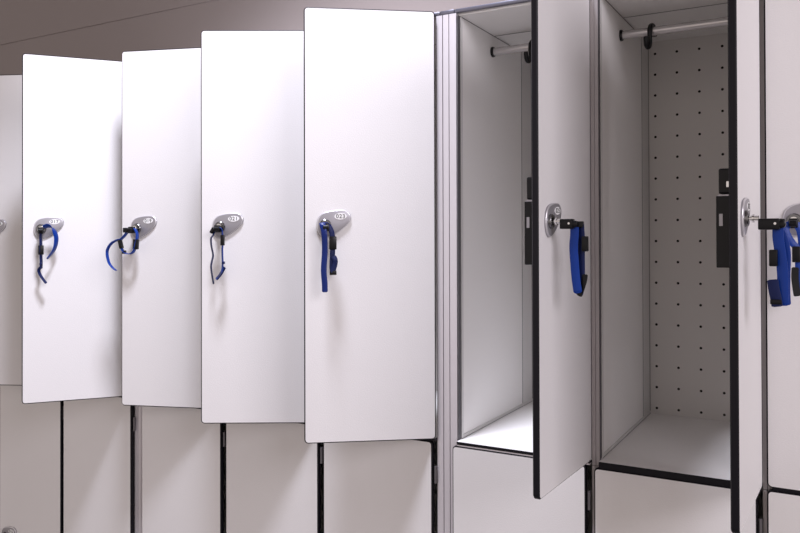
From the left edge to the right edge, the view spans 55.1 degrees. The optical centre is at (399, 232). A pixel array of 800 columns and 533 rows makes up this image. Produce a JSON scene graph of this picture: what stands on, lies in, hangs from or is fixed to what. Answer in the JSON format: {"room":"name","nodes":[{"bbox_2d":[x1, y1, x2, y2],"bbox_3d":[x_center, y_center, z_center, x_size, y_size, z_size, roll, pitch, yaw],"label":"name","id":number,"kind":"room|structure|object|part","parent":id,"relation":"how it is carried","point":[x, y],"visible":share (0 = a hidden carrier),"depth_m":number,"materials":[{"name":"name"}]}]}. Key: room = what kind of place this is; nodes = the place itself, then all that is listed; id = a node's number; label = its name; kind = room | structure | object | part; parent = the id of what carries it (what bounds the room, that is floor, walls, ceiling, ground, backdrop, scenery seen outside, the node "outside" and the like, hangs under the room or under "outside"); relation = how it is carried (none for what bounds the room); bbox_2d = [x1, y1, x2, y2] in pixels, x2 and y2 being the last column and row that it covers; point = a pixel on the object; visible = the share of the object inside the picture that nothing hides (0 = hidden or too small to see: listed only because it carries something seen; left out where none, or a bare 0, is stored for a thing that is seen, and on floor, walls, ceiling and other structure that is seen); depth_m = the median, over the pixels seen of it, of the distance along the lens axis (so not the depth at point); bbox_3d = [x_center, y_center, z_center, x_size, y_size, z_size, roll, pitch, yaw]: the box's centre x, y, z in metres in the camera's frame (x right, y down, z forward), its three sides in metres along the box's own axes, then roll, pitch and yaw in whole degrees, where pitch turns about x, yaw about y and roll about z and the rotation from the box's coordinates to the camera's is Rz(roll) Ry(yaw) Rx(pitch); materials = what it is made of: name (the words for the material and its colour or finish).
{"room":"changing room","nodes":[
{"label":"changing room","id":0,"kind":"room"},
{"bbox_2d":[0,0,506,74],"bbox_3d":[0.542,-0.561,1.969,11.000,4.050,0.060,0,-1,30],"label":"wall","id":1,"kind":"structure","parent":0,"point":[182,27],"depth_m":2.67,"materials":[{"name":"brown paint"}]},
{"bbox_2d":[0,0,213,44],"bbox_3d":[0.523,-1.691,1.950,11.000,1.790,0.004,0,-1,30],"label":"ceiling","id":2,"kind":"structure","parent":1,"relation":"attached to","point":[20,20],"depth_m":2.98,"materials":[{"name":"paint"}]},
{"bbox_3d":[-0.937,1.472,-0.654,11.000,0.050,6.060,0,-1,30],"label":"floor","id":3,"kind":"structure","parent":0,"visible":0},
{"bbox_2d":[0,385,63,532],"bbox_3d":[-0.992,0.962,2.486,0.305,1.021,0.476,0,-1,30],"label":"locker","id":4,"kind":"object","parent":3,"relation":"on","point":[31,435],"visible":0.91,"depth_m":2.29,"materials":[{"name":"grey laminate"}]},
{"bbox_3d":[-1.188,0.921,2.332,0.072,0.058,0.004,0,-1,30],"label":"lock plate","id":5,"kind":"part","parent":4,"relation":"part of","materials":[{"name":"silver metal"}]},
{"bbox_2d":[0,74,21,385],"bbox_3d":[-1.023,-0.004,2.453,0.296,0.917,0.575,0,-1,30],"label":"locker","id":6,"kind":"object","parent":4,"relation":"on","point":[10,85],"visible":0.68,"depth_m":2.23,"materials":[{"name":"grey laminate"}]},
{"bbox_3d":[-1.183,-0.011,2.237,0.072,0.059,0.004,0,0,7],"label":"lock plate","id":7,"kind":"part","parent":6,"relation":"part of","materials":[{"name":"silver metal"}]},
{"bbox_2d":[64,397,135,532],"bbox_3d":[-0.733,0.960,2.339,0.296,1.021,0.476,0,-1,30],"label":"locker","id":8,"kind":"object","parent":3,"relation":"on","point":[99,434],"visible":0.21,"depth_m":2.14,"materials":[{"name":"grey laminate"}]},
{"bbox_2d":[22,53,121,403],"bbox_3d":[-0.785,-0.006,2.260,0.296,0.917,0.676,0,-1,30],"label":"locker","id":9,"kind":"object","parent":8,"relation":"on","point":[72,106],"visible":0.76,"depth_m":2.02,"materials":[{"name":"white laminate"}]},
{"bbox_2d":[37,224,58,283],"bbox_3d":[-0.907,0.054,1.978,0.050,0.154,0.035,0,0,-22],"label":"key","id":10,"kind":"object","parent":9,"relation":"attached to","point":[40,230],"visible":1,"depth_m":1.97,"materials":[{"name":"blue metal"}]},
{"bbox_3d":[-0.915,-0.013,1.999,0.072,0.058,0.004,0,0,-22],"label":"lock plate","id":11,"kind":"part","parent":9,"relation":"part of","materials":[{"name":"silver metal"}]},
{"bbox_3d":[-0.853,0.913,2.420,0.008,0.916,0.437,0,-1,30],"label":"panel","id":12,"kind":"part","parent":8,"relation":"part of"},
{"bbox_2d":[135,406,141,532],"bbox_3d":[-0.692,0.501,2.096,0.040,1.934,0.048,0,-1,30],"label":"frame post","id":13,"kind":"object","parent":3,"relation":"on","point":[138,409],"visible":0.08,"depth_m":2.08,"materials":[{"name":"metal"}]},
{"bbox_2d":[142,406,225,532],"bbox_3d":[-0.450,0.958,2.178,0.296,1.021,0.476,0,-1,30],"label":"locker","id":14,"kind":"object","parent":3,"relation":"on","point":[184,457],"visible":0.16,"depth_m":1.98,"materials":[{"name":"grey laminate"}]},
{"bbox_2d":[122,47,200,408],"bbox_3d":[-0.473,-0.007,2.149,0.296,0.917,0.560,0,-1,30],"label":"locker","id":15,"kind":"object","parent":14,"relation":"on","point":[161,88],"visible":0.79,"depth_m":1.94,"materials":[{"name":"white laminate"}]},
{"bbox_2d":[106,226,138,270],"bbox_3d":[-0.697,0.039,1.933,0.088,0.113,0.037,0,0,11],"label":"key","id":16,"kind":"object","parent":15,"relation":"attached to","point":[133,229],"visible":1,"depth_m":1.92,"materials":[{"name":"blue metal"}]},
{"bbox_3d":[-0.651,-0.014,1.948,0.072,0.059,0.004,0,0,11],"label":"lock plate","id":17,"kind":"part","parent":15,"relation":"part of","materials":[{"name":"silver metal"}]},
{"bbox_3d":[-0.570,0.911,2.259,0.008,0.916,0.437,0,-1,30],"label":"panel","id":18,"kind":"part","parent":14,"relation":"part of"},
{"bbox_2d":[226,423,323,532],"bbox_3d":[-0.190,0.956,2.030,0.296,1.021,0.476,0,-1,30],"label":"locker","id":19,"kind":"object","parent":3,"relation":"on","point":[275,479],"visible":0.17,"depth_m":1.84,"materials":[{"name":"grey laminate"}]},
{"bbox_2d":[201,30,303,423],"bbox_3d":[-0.225,-0.009,1.981,0.296,0.917,0.605,0,-1,30],"label":"locker","id":20,"kind":"object","parent":19,"relation":"on","point":[252,81],"visible":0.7,"depth_m":1.77,"materials":[{"name":"white laminate"}]},
{"bbox_2d":[210,224,225,283],"bbox_3d":[-0.415,0.048,1.738,0.033,0.136,0.036,0,-1,-32],"label":"key","id":21,"kind":"object","parent":20,"relation":"attached to","point":[217,228],"visible":1,"depth_m":1.73,"materials":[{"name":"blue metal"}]},
{"bbox_3d":[-0.396,-0.016,1.763,0.072,0.058,0.004,0,0,0],"label":"lock plate","id":22,"kind":"part","parent":20,"relation":"part of","materials":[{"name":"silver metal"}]},
{"bbox_3d":[-0.310,0.909,2.111,0.008,0.916,0.437,0,-1,30],"label":"panel","id":23,"kind":"part","parent":19,"relation":"part of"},
{"bbox_2d":[324,440,437,532],"bbox_3d":[0.067,0.954,1.883,0.296,1.021,0.476,0,-1,30],"label":"locker","id":24,"kind":"object","parent":3,"relation":"on","point":[371,486],"visible":0.41,"depth_m":1.69,"materials":[{"name":"grey laminate"}]},
{"bbox_2d":[304,7,440,443],"bbox_3d":[0.026,-0.011,1.824,0.296,0.917,0.629,0,-1,30],"label":"locker","id":25,"kind":"object","parent":24,"relation":"on","point":[371,351],"visible":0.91,"depth_m":1.61,"materials":[{"name":"white"}]},
{"bbox_2d":[319,222,337,291],"bbox_3d":[-0.147,0.049,1.572,0.038,0.144,0.033,0,0,-7],"label":"key","id":26,"kind":"object","parent":25,"relation":"attached to","point":[324,226],"visible":1,"depth_m":1.56,"materials":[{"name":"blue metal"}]},
{"bbox_3d":[-0.138,-0.018,1.594,0.072,0.058,0.004,0,0,-7],"label":"lock plate","id":27,"kind":"part","parent":25,"relation":"part of","materials":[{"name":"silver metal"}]},
{"bbox_2d":[425,390,436,440],"bbox_3d":[0.066,0.439,1.888,0.278,0.006,0.459,0,-1,30],"label":"shelf","id":28,"kind":"object","parent":25,"relation":"attached to","point":[429,435],"depth_m":1.62,"materials":[{"name":"laminate"}]},
{"bbox_3d":[0.069,-0.460,1.904,0.296,0.008,0.437,0,-1,30],"label":"panel","id":29,"kind":"part","parent":25,"relation":"part of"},
{"bbox_3d":[0.180,-0.007,2.094,0.296,0.912,0.008,0,-1,30],"label":"panel","id":30,"kind":"part","parent":25,"relation":"part of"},
{"bbox_3d":[0.183,0.908,2.087,0.296,0.916,0.008,0,-1,30],"label":"panel","id":31,"kind":"part","parent":24,"relation":"part of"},
{"bbox_2d":[436,9,458,532],"bbox_3d":[0.112,0.495,1.639,0.047,1.934,0.048,0,-1,30],"label":"frame post","id":32,"kind":"object","parent":3,"relation":"on","point":[447,66],"visible":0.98,"depth_m":1.62,"materials":[{"name":"metal"}]},
{"bbox_2d":[453,445,596,532],"bbox_3d":[0.353,0.953,1.720,0.297,1.019,0.476,0,-1,30],"label":"locker","id":33,"kind":"object","parent":3,"relation":"on","point":[493,490],"visible":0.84,"depth_m":1.54,"materials":[{"name":"white laminate"}]},
{"bbox_2d":[455,0,595,499],"bbox_3d":[0.291,-0.014,1.622,0.296,0.917,0.718,0,-1,30],"label":"locker","id":34,"kind":"object","parent":33,"relation":"on","point":[527,342],"visible":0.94,"depth_m":1.61,"materials":[{"name":"white laminate"}]},
{"bbox_3d":[0.231,-0.005,1.809,0.008,0.904,0.437,0,-1,30],"label":"panel","id":35,"kind":"part","parent":34,"relation":"part of","materials":[{"name":"white laminate"}]},
{"bbox_2d":[490,47,494,56],"bbox_3d":[0.216,-0.418,1.772,0.006,0.024,0.024,0,-1,30],"label":"socket","id":36,"kind":"object","parent":34,"relation":"attached to","point":[492,49],"depth_m":1.76,"materials":[{"name":"black plastic"}]},
{"bbox_3d":[0.244,-0.468,1.547,0.296,0.009,0.009,0,-1,30],"label":"rail","id":37,"kind":"part","parent":34,"relation":"part of","materials":[{"name":"grey metal"}]},
{"bbox_3d":[0.355,-0.462,1.741,0.296,0.008,0.437,0,-1,30],"label":"panel","id":38,"kind":"part","parent":34,"relation":"part of","materials":[{"name":"white laminate"}]},
{"bbox_3d":[0.335,-0.419,1.705,0.268,0.018,0.018,0,-1,30],"label":"hanging rod","id":39,"kind":"part","parent":34,"relation":"part of","materials":[{"name":"grey metal"}]},
{"bbox_3d":[0.242,0.440,1.530,0.278,0.002,0.011,0,-1,30],"label":"shelf rail","id":40,"kind":"part","parent":34,"relation":"part of","materials":[{"name":"metal"}]},
{"bbox_2d":[457,401,591,463],"bbox_3d":[0.352,0.437,1.725,0.278,0.006,0.459,0,-1,30],"label":"shelf","id":41,"kind":"object","parent":34,"relation":"attached to","point":[510,430],"depth_m":1.66,"materials":[{"name":"white laminate"}]},
{"bbox_2d":[524,40,530,63],"bbox_3d":[0.294,-0.406,1.716,0.010,0.059,0.056,-1,-1,38],"label":"coat hook","id":42,"kind":"object","parent":34,"relation":"hanging from","point":[527,54],"visible":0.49,"depth_m":1.71,"materials":[{"name":"black plastic"}]},
{"bbox_3d":[0.259,-0.022,1.298,0.004,0.058,0.072,0,-1,32],"label":"lock plate","id":43,"kind":"part","parent":34,"relation":"part of","materials":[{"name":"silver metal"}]},
{"bbox_3d":[0.294,-0.019,1.368,0.012,0.908,0.279,0,-1,32],"label":"door","id":44,"kind":"part","parent":34,"relation":"part of","materials":[{"name":"white laminate"}]},
{"bbox_2d":[552,217,588,296],"bbox_3d":[0.280,0.040,1.265,0.060,0.131,0.020,0,0,21],"label":"key","id":45,"kind":"object","parent":34,"relation":"attached to","point":[579,243],"visible":1,"depth_m":1.26,"materials":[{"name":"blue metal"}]},
{"bbox_3d":[0.469,0.905,1.924,0.296,0.916,0.008,0,-1,30],"label":"panel","id":46,"kind":"part","parent":33,"relation":"part of","materials":[{"name":"black metal"}]},
{"bbox_2d":[594,466,767,532],"bbox_3d":[0.610,0.952,1.574,0.296,1.016,0.476,0,-1,30],"label":"locker","id":47,"kind":"object","parent":3,"relation":"on","point":[624,502],"visible":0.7,"depth_m":1.39,"materials":[{"name":"grey laminate"}]},
{"bbox_2d":[594,0,767,532],"bbox_3d":[0.545,-0.015,1.471,0.296,0.917,0.729,0,-1,30],"label":"locker","id":48,"kind":"object","parent":47,"relation":"on","point":[680,262],"visible":0.91,"depth_m":1.64,"materials":[{"name":"white"}]},
{"bbox_2d":[619,30,622,40],"bbox_3d":[0.467,-0.416,1.616,0.006,0.024,0.024,0,-1,30],"label":"socket","id":49,"kind":"object","parent":48,"relation":"attached to","point":[620,31],"depth_m":1.61,"materials":[{"name":"black plastic"}]},
{"bbox_3d":[0.488,-0.007,1.662,0.008,0.904,0.437,0,-1,30],"label":"panel","id":50,"kind":"part","parent":48,"relation":"part of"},
{"bbox_2d":[643,23,656,49],"bbox_3d":[0.514,-0.404,1.577,0.010,0.059,0.056,-1,-1,38],"label":"coat hook","id":51,"kind":"object","parent":48,"relation":"hanging from","point":[647,39],"visible":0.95,"depth_m":1.57,"materials":[{"name":"black plastic"}]},
{"bbox_3d":[0.612,-0.464,1.595,0.296,0.008,0.437,0,-1,30],"label":"panel","id":52,"kind":"part","parent":48,"relation":"part of","materials":[{"name":"white laminate"}]},
{"bbox_3d":[0.586,-0.416,1.548,0.268,0.018,0.018,0,-1,30],"label":"hanging rod","id":53,"kind":"part","parent":48,"relation":"part of","materials":[{"name":"grey metal"}]},
{"bbox_2d":[599,413,762,491],"bbox_3d":[0.609,0.438,1.578,0.278,0.012,0.459,0,-1,30],"label":"shelf","id":54,"kind":"object","parent":48,"relation":"attached to","point":[694,447],"depth_m":1.54,"materials":[{"name":"grey laminate"}]},
{"bbox_3d":[0.724,-0.011,1.785,0.296,0.912,0.008,0,-1,30],"label":"panel","id":55,"kind":"part","parent":48,"relation":"part of","materials":[{"name":"white metal"}]},
{"bbox_3d":[0.541,-0.022,1.200,0.012,0.904,0.253,0,-1,32],"label":"door","id":56,"kind":"part","parent":48,"relation":"part of","materials":[{"name":"white laminate"}]},
{"bbox_3d":[0.514,-0.024,1.140,0.004,0.058,0.072,0,-1,32],"label":"lock plate","id":57,"kind":"part","parent":48,"relation":"part of","materials":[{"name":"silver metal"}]},
{"bbox_2d":[748,214,790,306],"bbox_3d":[0.533,0.040,1.110,0.056,0.134,0.020,0,-1,32],"label":"key","id":58,"kind":"object","parent":48,"relation":"attached to","point":[780,257],"visible":1,"depth_m":1.10,"materials":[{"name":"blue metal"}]},
{"bbox_3d":[0.726,0.904,1.777,0.296,0.916,0.008,0,-1,30],"label":"panel","id":59,"kind":"part","parent":47,"relation":"part of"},
{"bbox_2d":[767,489,799,532],"bbox_3d":[0.868,0.948,1.427,0.296,1.021,0.476,0,-1,30],"label":"locker","id":60,"kind":"object","parent":3,"relation":"on","point":[783,508],"visible":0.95,"depth_m":1.29,"materials":[{"name":"grey laminate"}]},
{"bbox_2d":[764,0,799,493],"bbox_3d":[0.865,-0.017,1.435,0.296,0.917,0.476,0,-1,30],"label":"locker","id":61,"kind":"object","parent":60,"relation":"on","point":[781,17],"visible":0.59,"depth_m":1.30,"materials":[{"name":"white laminate"}]},
{"bbox_2d":[773,487,799,493],"bbox_3d":[0.867,0.433,1.432,0.278,0.006,0.459,0,-1,30],"label":"shelf","id":62,"kind":"object","parent":61,"relation":"attached to","point":[785,489],"depth_m":1.29,"materials":[{"name":"laminate"}]},
{"bbox_3d":[0.675,-0.023,1.277,0.072,0.058,0.004,0,-1,30],"label":"lock plate","id":63,"kind":"part","parent":61,"relation":"part of","materials":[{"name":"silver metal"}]},
{"bbox_2d":[784,217,799,296],"bbox_3d":[0.651,0.038,1.262,0.038,0.130,0.030,0,-1,-38],"label":"key","id":64,"kind":"object","parent":61,"relation":"attached to","point":[792,222],"visible":0.93,"depth_m":1.25,"materials":[{"name":"blue plastic"}]}
]}

